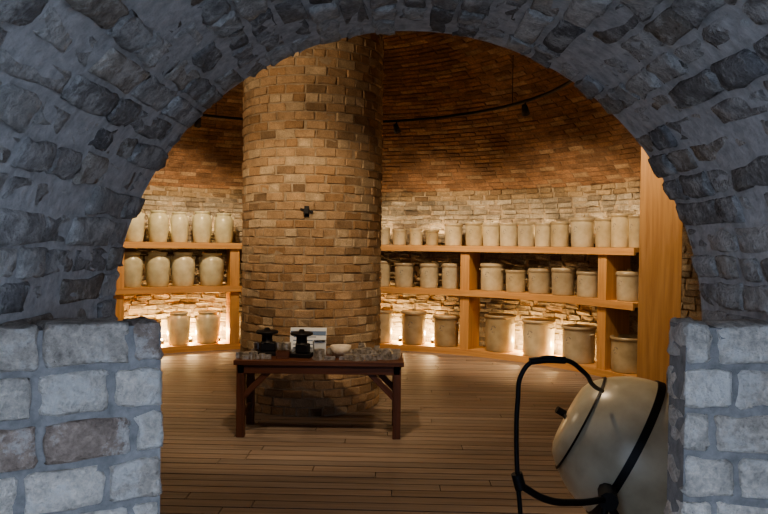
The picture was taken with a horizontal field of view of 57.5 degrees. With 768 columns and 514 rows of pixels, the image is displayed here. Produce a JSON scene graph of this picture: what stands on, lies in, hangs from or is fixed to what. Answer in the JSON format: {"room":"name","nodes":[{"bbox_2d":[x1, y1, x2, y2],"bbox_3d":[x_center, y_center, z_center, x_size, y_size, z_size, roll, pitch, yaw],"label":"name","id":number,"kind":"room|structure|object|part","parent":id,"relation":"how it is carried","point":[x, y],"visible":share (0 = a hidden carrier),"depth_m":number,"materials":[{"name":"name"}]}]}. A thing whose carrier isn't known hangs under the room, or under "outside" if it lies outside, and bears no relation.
{"room":"pottery cellar","nodes":[
{"label":"pottery cellar","id":0,"kind":"room"},
{"bbox_2d":[242,33,381,416],"bbox_3d":[-0.727,-0.656,7.140,1.388,4.310,1.388,1,1,0],"label":"brick column","id":1,"kind":"structure","parent":0,"point":[327,61],"depth_m":6.52,"materials":[{"name":"brown brick"}]},
{"bbox_2d":[160,349,602,513],"bbox_3d":[-0.868,1.488,6.778,9.214,0.031,9.317,1,1,0],"label":"floor","id":2,"kind":"structure","parent":0,"point":[461,461],"depth_m":5.52,"materials":[{"name":"brown wood"}]},
{"bbox_2d":[240,33,383,415],"bbox_3d":[-0.727,-0.649,7.100,1.392,4.070,1.448,1,1,0],"label":"bricks","id":3,"kind":"object","parent":2,"relation":"on","point":[298,94],"depth_m":6.53},
{"bbox_3d":[-0.710,-0.418,6.408,0.120,0.100,0.057,1,1,0],"label":"iron wall bracket","id":4,"kind":"part","parent":3,"relation":"part of","materials":[{"name":"black metal"}]},
{"bbox_2d":[233,353,403,438],"bbox_3d":[-0.539,1.171,6.001,1.400,0.640,0.516,1,1,0],"label":"work table","id":5,"kind":"object","parent":2,"relation":"on","point":[246,383],"visible":0.84,"depth_m":5.76,"materials":[{"name":"brown wood"}]},
{"bbox_3d":[-1.185,1.187,5.791,0.065,0.600,0.065,1,1,0],"label":"leg","id":6,"kind":"part","parent":5,"relation":"part of","materials":[{"name":"brown wood"}]},
{"bbox_3d":[-1.185,1.180,6.211,0.065,0.600,0.065,1,1,0],"label":"leg","id":7,"kind":"part","parent":5,"relation":"part of","materials":[{"name":"brown wood"}]},
{"bbox_2d":[256,327,277,355],"bbox_3d":[-1.009,0.726,6.034,0.200,0.235,0.192,1,1,-6],"label":"press","id":8,"kind":"object","parent":5,"relation":"on","point":[267,346],"visible":0.92,"depth_m":5.99,"materials":[{"name":"black metal"}]},
{"bbox_2d":[276,350,289,358],"bbox_3d":[-0.850,0.819,5.885,0.110,0.058,0.090,1,1,0],"label":"wooden box","id":9,"kind":"object","parent":5,"relation":"on","point":[280,354],"visible":1,"depth_m":5.84,"materials":[{"name":"brown wood"}]},
{"bbox_2d":[281,341,290,352],"bbox_3d":[-0.855,0.794,6.125,0.084,0.100,0.084,1,1,0],"label":"tin can","id":10,"kind":"object","parent":5,"relation":"on","point":[286,345],"visible":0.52,"depth_m":6.09,"materials":[{"name":"metal"}]},
{"bbox_2d":[290,329,312,357],"bbox_3d":[-0.699,0.732,5.944,0.192,0.235,0.192,1,1,9],"label":"press","id":11,"kind":"object","parent":5,"relation":"on","point":[302,348],"visible":0.99,"depth_m":5.90,"materials":[{"name":"black metal"}]},
{"bbox_2d":[290,327,326,352],"bbox_3d":[-0.669,0.736,6.164,0.320,0.220,0.103,1,1,0],"label":"card","id":12,"kind":"object","parent":5,"relation":"on","point":[318,333],"visible":0.44,"depth_m":6.17,"materials":[{"name":"white paper"}]},
{"bbox_2d":[291,331,325,335],"bbox_3d":[-0.668,0.674,6.186,0.310,0.040,0.003,1,-24,0],"label":"print","id":13,"kind":"object","parent":12,"relation":"attached to","point":[315,333],"depth_m":6.18,"materials":[{"name":"blue"}]},
{"bbox_2d":[236,342,400,360],"bbox_3d":[-0.547,0.805,5.997,1.386,0.090,0.486,1,1,0],"label":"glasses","id":14,"kind":"object","parent":5,"relation":"on","point":[362,353],"visible":0.92,"depth_m":5.82,"materials":[{"name":"glass"}]},
{"bbox_2d":[313,340,325,354],"bbox_3d":[-0.552,0.775,5.983,0.100,0.150,0.103,0,1,-14],"label":"carton","id":15,"kind":"object","parent":5,"relation":"on","point":[317,344],"visible":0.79,"depth_m":5.96,"materials":[{"name":"white cardboard"}]},
{"bbox_2d":[330,344,350,356],"bbox_3d":[-0.370,0.804,5.985,0.180,0.095,0.180,1,1,0],"label":"bowl","id":16,"kind":"object","parent":5,"relation":"on","point":[337,350],"visible":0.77,"depth_m":5.92,"materials":[{"name":"beige ceramic"}]},
{"bbox_3d":[0.105,1.195,6.211,0.065,0.600,0.065,1,1,0],"label":"leg","id":17,"kind":"part","parent":5,"relation":"part of","materials":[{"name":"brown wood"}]},
{"bbox_3d":[0.105,1.202,5.791,0.065,0.600,0.065,1,1,0],"label":"leg","id":18,"kind":"part","parent":5,"relation":"part of","materials":[{"name":"brown wood"}]},
{"bbox_2d":[113,239,638,377],"bbox_3d":[-0.743,0.600,9.697,8.211,1.651,3.069,1,1,0],"label":"display shelf","id":19,"kind":"object","parent":2,"relation":"on","point":[612,314],"visible":0.38,"depth_m":10.06,"materials":[{"name":"brown wood"}]},
{"bbox_2d":[124,252,142,287],"bbox_3d":[-3.609,0.179,9.967,0.329,0.500,0.329,1,1,23],"label":"jar","id":20,"kind":"object","parent":19,"relation":"on","point":[133,262],"visible":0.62,"depth_m":9.84,"materials":[{"name":"ceramic"}]},
{"bbox_2d":[125,213,144,241],"bbox_3d":[-3.567,-0.450,9.985,0.290,0.470,0.290,1,1,23],"label":"jar","id":21,"kind":"object","parent":19,"relation":"on","point":[135,233],"visible":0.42,"depth_m":9.88,"materials":[{"name":"ceramic"}]},
{"bbox_2d":[145,252,169,286],"bbox_3d":[-3.302,0.179,10.203,0.349,0.500,0.349,1,1,20],"label":"jar","id":22,"kind":"object","parent":19,"relation":"on","point":[157,264],"visible":0.99,"depth_m":10.07,"materials":[{"name":"ceramic"}]},
{"bbox_2d":[148,210,168,241],"bbox_3d":[-3.288,-0.446,10.197,0.290,0.460,0.290,1,1,14],"label":"jar","id":23,"kind":"object","parent":19,"relation":"on","point":[158,221],"visible":0.94,"depth_m":10.09,"materials":[{"name":"ceramic"}]},
{"bbox_2d":[166,311,190,344],"bbox_3d":[-3.050,1.054,10.388,0.340,0.480,0.340,1,1,29],"label":"jar","id":24,"kind":"object","parent":19,"relation":"on","point":[178,322],"visible":1,"depth_m":10.26,"materials":[{"name":"ceramic"}]},
{"bbox_2d":[169,212,188,241],"bbox_3d":[-3.031,-0.440,10.362,0.270,0.450,0.270,1,1,28],"label":"jar","id":25,"kind":"object","parent":19,"relation":"on","point":[179,222],"visible":0.94,"depth_m":10.26,"materials":[{"name":"ceramic"}]},
{"bbox_2d":[170,252,195,285],"bbox_3d":[-2.987,0.180,10.403,0.350,0.500,0.350,1,1,30],"label":"jar","id":26,"kind":"object","parent":19,"relation":"on","point":[182,263],"visible":1,"depth_m":10.27,"materials":[{"name":"ceramic"}]},
{"bbox_2d":[192,211,212,242],"bbox_3d":[-2.737,-0.450,10.522,0.289,0.470,0.289,1,1,29],"label":"jar","id":27,"kind":"object","parent":19,"relation":"on","point":[201,221],"visible":1,"depth_m":10.41,"materials":[{"name":"ceramic"}]},
{"bbox_2d":[195,310,220,343],"bbox_3d":[-2.668,1.056,10.590,0.369,0.480,0.369,1,1,20],"label":"jar","id":28,"kind":"object","parent":19,"relation":"on","point":[207,322],"visible":1,"depth_m":10.45,"materials":[{"name":"ceramic"}]},
{"bbox_2d":[199,253,224,285],"bbox_3d":[-2.610,0.186,10.597,0.370,0.490,0.370,1,1,15],"label":"jar","id":29,"kind":"object","parent":19,"relation":"on","point":[211,265],"visible":1,"depth_m":10.46,"materials":[{"name":"ceramic"}]},
{"bbox_2d":[214,213,233,242],"bbox_3d":[-2.438,-0.438,10.656,0.290,0.450,0.290,1,1,28],"label":"jar","id":30,"kind":"object","parent":19,"relation":"on","point":[223,223],"visible":0.98,"depth_m":10.54,"materials":[{"name":"ceramic"}]},
{"bbox_2d":[380,225,389,244],"bbox_3d":[-0.006,-0.341,10.862,0.208,0.307,0.208,1,1,11],"label":"stoneware crock","id":31,"kind":"object","parent":19,"relation":"on","point":[385,232],"visible":0.66,"depth_m":10.77,"materials":[{"name":"ceramic"}]},
{"bbox_2d":[380,260,390,286],"bbox_3d":[-0.024,0.257,10.895,0.260,0.401,0.260,1,1,11],"label":"stoneware crock","id":32,"kind":"object","parent":19,"relation":"on","point":[385,265],"visible":0.52,"depth_m":10.79,"materials":[{"name":"ceramic"}]},
{"bbox_2d":[380,308,394,342],"bbox_3d":[-0.048,1.069,10.911,0.388,0.505,0.384,0,1,-24],"label":"stoneware crock","id":33,"kind":"object","parent":19,"relation":"on","point":[386,316],"visible":0.5,"depth_m":10.76,"materials":[{"name":"ceramic"}]},
{"bbox_2d":[392,229,406,244],"bbox_3d":[0.239,-0.305,10.805,0.229,0.244,0.229,1,1,15],"label":"stoneware crock","id":34,"kind":"object","parent":19,"relation":"on","point":[399,235],"visible":0.93,"depth_m":10.71,"materials":[{"name":"ceramic"}]},
{"bbox_2d":[394,263,413,286],"bbox_3d":[0.309,0.277,10.815,0.312,0.371,0.312,1,1,16],"label":"stoneware crock","id":35,"kind":"object","parent":19,"relation":"on","point":[403,271],"visible":1,"depth_m":10.69,"materials":[{"name":"ceramic"}]},
{"bbox_2d":[399,308,427,344],"bbox_3d":[0.457,1.062,10.781,0.405,0.538,0.405,0,1,-19],"label":"stoneware crock","id":36,"kind":"object","parent":19,"relation":"on","point":[413,330],"visible":1,"depth_m":10.62,"materials":[{"name":"ceramic"}]},
{"bbox_3d":[0.460,0.816,10.777,0.390,0.047,0.390,1,1,18],"label":"lid","id":37,"kind":"part","parent":36,"relation":"part of","materials":[{"name":"ceramic"}]},
{"bbox_2d":[409,228,422,244],"bbox_3d":[0.495,-0.308,10.729,0.218,0.259,0.218,1,1,18],"label":"stoneware crock","id":38,"kind":"object","parent":19,"relation":"on","point":[416,234],"visible":0.88,"depth_m":10.64,"materials":[{"name":"ceramic"}]},
{"bbox_2d":[419,261,438,287],"bbox_3d":[0.691,0.266,10.687,0.302,0.408,0.302,1,1,21],"label":"stoneware crock","id":39,"kind":"object","parent":19,"relation":"on","point":[428,271],"visible":0.98,"depth_m":10.57,"materials":[{"name":"ceramic"}]},
{"bbox_2d":[425,230,438,244],"bbox_3d":[0.732,-0.293,10.643,0.208,0.238,0.208,1,1,22],"label":"stoneware crock","id":40,"kind":"object","parent":19,"relation":"on","point":[431,235],"visible":0.85,"depth_m":10.56,"materials":[{"name":"ceramic"}]},
{"bbox_2d":[432,313,459,346],"bbox_3d":[0.941,1.092,10.590,0.406,0.495,0.406,0,1,-15],"label":"stoneware crock","id":41,"kind":"object","parent":19,"relation":"on","point":[446,325],"visible":0.94,"depth_m":10.43,"materials":[{"name":"ceramic"}]},
{"bbox_3d":[0.944,0.869,10.586,0.390,0.047,0.390,1,1,25],"label":"lid","id":42,"kind":"part","parent":41,"relation":"part of","materials":[{"name":"ceramic"}]},
{"bbox_2d":[441,261,459,288],"bbox_3d":[1.005,0.269,10.550,0.281,0.414,0.281,1,1,26],"label":"stoneware crock","id":43,"kind":"object","parent":19,"relation":"on","point":[450,271],"visible":0.99,"depth_m":10.44,"materials":[{"name":"ceramic"}]},
{"bbox_2d":[444,223,462,245],"bbox_3d":[1.044,-0.334,10.502,0.281,0.332,0.281,1,1,26],"label":"stoneware crock","id":44,"kind":"object","parent":19,"relation":"on","point":[453,231],"visible":1,"depth_m":10.39,"materials":[{"name":"ceramic"}]},
{"bbox_2d":[465,220,483,245],"bbox_3d":[1.337,-0.355,10.342,0.281,0.388,0.281,1,1,31],"label":"stoneware crock","id":45,"kind":"object","parent":19,"relation":"on","point":[474,230],"visible":0.92,"depth_m":10.23,"materials":[{"name":"ceramic"}]},
{"bbox_2d":[482,221,499,245],"bbox_3d":[1.568,-0.343,10.194,0.270,0.374,0.270,1,1,35],"label":"stoneware crock","id":46,"kind":"object","parent":19,"relation":"on","point":[491,231],"visible":0.82,"depth_m":10.09,"materials":[{"name":"ceramic"}]},
{"bbox_2d":[479,261,504,290],"bbox_3d":[1.578,0.273,10.216,0.353,0.431,0.353,1,1,-9],"label":"stoneware crock","id":47,"kind":"object","parent":19,"relation":"on","point":[491,273],"visible":1,"depth_m":10.08,"materials":[{"name":"ceramic"}]},
{"bbox_2d":[484,313,516,352],"bbox_3d":[1.683,1.094,10.148,0.456,0.524,0.456,0,1,-18],"label":"stoneware crock","id":48,"kind":"object","parent":19,"relation":"on","point":[499,327],"visible":1,"depth_m":9.97,"materials":[{"name":"ceramic"}]},
{"bbox_2d":[499,223,517,245],"bbox_3d":[1.788,-0.320,10.031,0.270,0.338,0.270,1,1,38],"label":"stoneware crock","id":49,"kind":"object","parent":19,"relation":"on","point":[508,231],"visible":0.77,"depth_m":9.92,"materials":[{"name":"ceramic"}]},
{"bbox_2d":[505,269,526,291],"bbox_3d":[1.879,0.339,9.987,0.302,0.314,0.302,2,1,40],"label":"stoneware crock","id":50,"kind":"object","parent":19,"relation":"on","point":[515,279],"visible":1,"depth_m":9.87,"materials":[{"name":"ceramic"}]},
{"bbox_2d":[517,219,535,246],"bbox_3d":[2.004,-0.336,9.849,0.260,0.382,0.260,2,1,42],"label":"stoneware crock","id":51,"kind":"object","parent":19,"relation":"on","point":[526,230],"visible":0.94,"depth_m":9.75,"materials":[{"name":"ceramic"}]},
{"bbox_2d":[522,318,555,356],"bbox_3d":[2.151,1.119,9.745,0.467,0.501,0.467,0,1,-12],"label":"stoneware crock","id":52,"kind":"object","parent":19,"relation":"on","point":[538,333],"visible":1,"depth_m":9.56,"materials":[{"name":"ceramic"}]},
{"bbox_2d":[528,266,550,293],"bbox_3d":[2.160,0.314,9.731,0.322,0.380,0.322,2,1,45],"label":"stoneware crock","id":53,"kind":"object","parent":19,"relation":"on","point":[538,278],"visible":1,"depth_m":9.61,"materials":[{"name":"ceramic"}]},
{"bbox_3d":[2.162,0.148,9.728,0.310,0.047,0.310,2,1,45],"label":"lid","id":54,"kind":"part","parent":53,"relation":"part of","materials":[{"name":"ceramic"}]},
{"bbox_2d":[534,223,550,246],"bbox_3d":[2.196,-0.304,9.664,0.239,0.329,0.239,0,1,-44],"label":"stoneware crock","id":55,"kind":"object","parent":19,"relation":"on","point":[542,230],"visible":0.9,"depth_m":9.57,"materials":[{"name":"ceramic"}]},
{"bbox_2d":[550,221,569,246],"bbox_3d":[2.376,-0.306,9.467,0.260,0.345,0.260,0,1,-41],"label":"stoneware crock","id":56,"kind":"object","parent":19,"relation":"on","point":[559,229],"visible":0.88,"depth_m":9.36,"materials":[{"name":"ceramic"}]},
{"bbox_2d":[551,266,574,295],"bbox_3d":[2.417,0.314,9.451,0.322,0.396,0.322,0,1,-40],"label":"stoneware crock","id":57,"kind":"object","parent":19,"relation":"on","point":[562,278],"visible":1,"depth_m":9.32,"materials":[{"name":"ceramic"}]},
{"bbox_3d":[2.420,0.140,9.448,0.310,0.047,0.310,0,1,-40],"label":"lid","id":58,"kind":"part","parent":57,"relation":"part of","materials":[{"name":"ceramic"}]},
{"bbox_2d":[561,324,596,363],"bbox_3d":[2.573,1.145,9.254,0.456,0.475,0.456,1,1,19],"label":"stoneware crock","id":59,"kind":"object","parent":19,"relation":"on","point":[578,340],"visible":0.98,"depth_m":9.07,"materials":[{"name":"ceramic"}]},
{"bbox_2d":[570,215,594,246],"bbox_3d":[2.606,-0.338,9.175,0.322,0.424,0.322,0,1,-36],"label":"stoneware crock","id":60,"kind":"object","parent":19,"relation":"on","point":[582,228],"visible":0.93,"depth_m":9.05,"materials":[{"name":"ceramic"}]},
{"bbox_3d":[2.608,-0.527,9.172,0.310,0.047,0.310,0,1,-36],"label":"lid","id":61,"kind":"part","parent":60,"relation":"part of","materials":[{"name":"ceramic"}]},
{"bbox_2d":[576,271,597,297],"bbox_3d":[2.661,0.354,9.132,0.302,0.334,0.302,0,1,-35],"label":"stoneware crock","id":62,"kind":"object","parent":19,"relation":"on","point":[587,281],"visible":0.91,"depth_m":9.01,"materials":[{"name":"ceramic"}]},
{"bbox_2d":[595,218,610,247],"bbox_3d":[2.804,-0.307,8.872,0.260,0.376,0.260,0,1,-31],"label":"stoneware crock","id":63,"kind":"object","parent":19,"relation":"on","point":[602,225],"visible":0.69,"depth_m":8.77,"materials":[{"name":"ceramic"}]},
{"bbox_2d":[611,213,631,247],"bbox_3d":[2.934,-0.323,8.638,0.270,0.420,0.270,0,1,-27],"label":"stoneware crock","id":64,"kind":"object","parent":19,"relation":"on","point":[619,221],"visible":0.8,"depth_m":8.53,"materials":[{"name":"ceramic"}]},
{"bbox_2d":[610,334,637,373],"bbox_3d":[2.987,1.185,8.566,0.435,0.429,0.435,1,1,19],"label":"stoneware crock","id":65,"kind":"object","parent":19,"relation":"on","point":[624,346],"visible":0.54,"depth_m":8.40,"materials":[{"name":"ceramic"}]},
{"bbox_2d":[616,269,638,301],"bbox_3d":[2.997,0.339,8.551,0.322,0.392,0.322,0,1,-26],"label":"stoneware crock","id":66,"kind":"object","parent":19,"relation":"on","point":[627,282],"visible":0.85,"depth_m":8.42,"materials":[{"name":"ceramic"}]},
{"bbox_3d":[2.999,0.166,8.549,0.310,0.047,0.310,0,1,-26],"label":"lid","id":67,"kind":"part","parent":66,"relation":"part of","materials":[{"name":"ceramic"}]},
{"bbox_2d":[628,214,639,247],"bbox_3d":[3.049,-0.307,8.397,0.229,0.399,0.229,0,1,-24],"label":"stoneware crock","id":68,"kind":"object","parent":19,"relation":"on","point":[634,219],"visible":0.56,"depth_m":8.32,"materials":[{"name":"ceramic"}]},
{"bbox_2d":[511,355,668,513],"bbox_3d":[1.092,0.968,3.174,1.222,1.198,1.079,1,1,0],"label":"pot","id":69,"kind":"object","parent":2,"relation":"on","point":[609,448],"visible":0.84,"depth_m":3.04,"materials":[{"name":"ceramic"}]},
{"bbox_3d":[0.740,0.764,2.899,0.497,0.792,0.518,1,1,0],"label":"handle","id":70,"kind":"part","parent":69,"relation":"part of","materials":[{"name":"black metal"}]},
{"bbox_3d":[0.859,0.752,3.401,0.056,0.052,0.036,1,1,0],"label":"clamp knob","id":71,"kind":"part","parent":69,"relation":"part of","materials":[{"name":"black metal"}]},
{"bbox_3d":[0.730,0.943,2.787,0.529,0.185,0.059,0,1,-34],"label":"arm","id":72,"kind":"part","parent":69,"relation":"part of","materials":[{"name":"black metal"}]},
{"bbox_3d":[0.859,1.291,2.932,0.182,0.549,0.034,1,1,-8],"label":"stand leg","id":73,"kind":"part","parent":69,"relation":"part of","materials":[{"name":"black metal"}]},
{"bbox_2d":[637,147,682,385],"bbox_3d":[2.928,0.149,7.423,0.420,2.720,0.160,1,1,22],"label":"end panel","id":74,"kind":"object","parent":2,"relation":"on","point":[660,231],"visible":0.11,"depth_m":7.36,"materials":[{"name":"brown wood"}]},
{"bbox_2d":[0,0,767,325],"bbox_3d":[0.057,-0.605,1.516,4.100,4.440,2.348,1,1,0],"label":"stone arch","id":75,"kind":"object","parent":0,"point":[96,96],"depth_m":1.35,"materials":[{"name":"grey stone"}]},
{"bbox_2d":[0,321,160,513],"bbox_3d":[-0.604,0.868,1.246,0.366,1.488,0.286,1,1,0],"label":"mortar","id":76,"kind":"object","parent":75,"relation":"attached to","point":[42,422],"depth_m":1.23,"materials":[{"name":"grey concrete"}]},
{"bbox_2d":[0,314,162,513],"bbox_3d":[-0.655,0.860,1.212,0.511,1.496,0.128,0,1,-33],"label":"bricks","id":77,"kind":"object","parent":75,"relation":"attached to","point":[68,343],"visible":0.86,"depth_m":1.22,"materials":[{"name":"stone"},{"name":"mortar"}]},
{"bbox_2d":[665,317,767,513],"bbox_3d":[0.749,0.868,1.349,0.396,1.494,0.129,1,1,6],"label":"bricks","id":78,"kind":"object","parent":75,"relation":"attached to","point":[743,341],"visible":0.91,"depth_m":1.30,"materials":[{"name":"stone"},{"name":"mortar"}]},
{"bbox_2d":[667,322,767,513],"bbox_3d":[0.708,0.879,1.355,0.304,1.493,0.127,1,1,0],"label":"mortar","id":79,"kind":"object","parent":75,"relation":"attached to","point":[684,365],"depth_m":1.31,"materials":[{"name":"grey concrete"}]},
{"bbox_2d":[151,32,640,191],"bbox_3d":[-0.827,-1.905,6.669,9.324,1.958,9.324,1,1,0],"label":"ceiling","id":80,"kind":"structure","parent":0,"point":[196,149],"depth_m":9.56,"materials":[{"name":"brown brick"}]},
{"bbox_2d":[195,70,571,133],"bbox_3d":[-0.828,-1.949,6.656,5.387,0.744,5.352,1,1,0],"label":"track","id":81,"kind":"object","parent":80,"relation":"hanging from","point":[525,111],"visible":0.35,"depth_m":8.52,"materials":[{"name":"black metal"}]},
{"bbox_3d":[-0.829,-1.745,6.671,5.334,0.032,5.334,1,1,0],"label":"rail","id":82,"kind":"part","parent":81,"relation":"part of","materials":[{"name":"black metal"}]},
{"bbox_2d":[148,31,640,191],"bbox_3d":[-0.828,-1.941,6.669,9.321,1.949,9.318,1,1,30],"label":"bricks","id":83,"kind":"object","parent":80,"relation":"attached to","point":[443,50],"visible":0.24,"depth_m":9.44},
{"bbox_2d":[124,181,701,360],"bbox_3d":[-0.860,0.258,6.748,9.395,2.493,9.310,1,1,-10],"label":"wall","id":84,"kind":"structure","parent":0,"point":[429,210],"depth_m":10.58,"materials":[{"name":"stone"}]}
]}

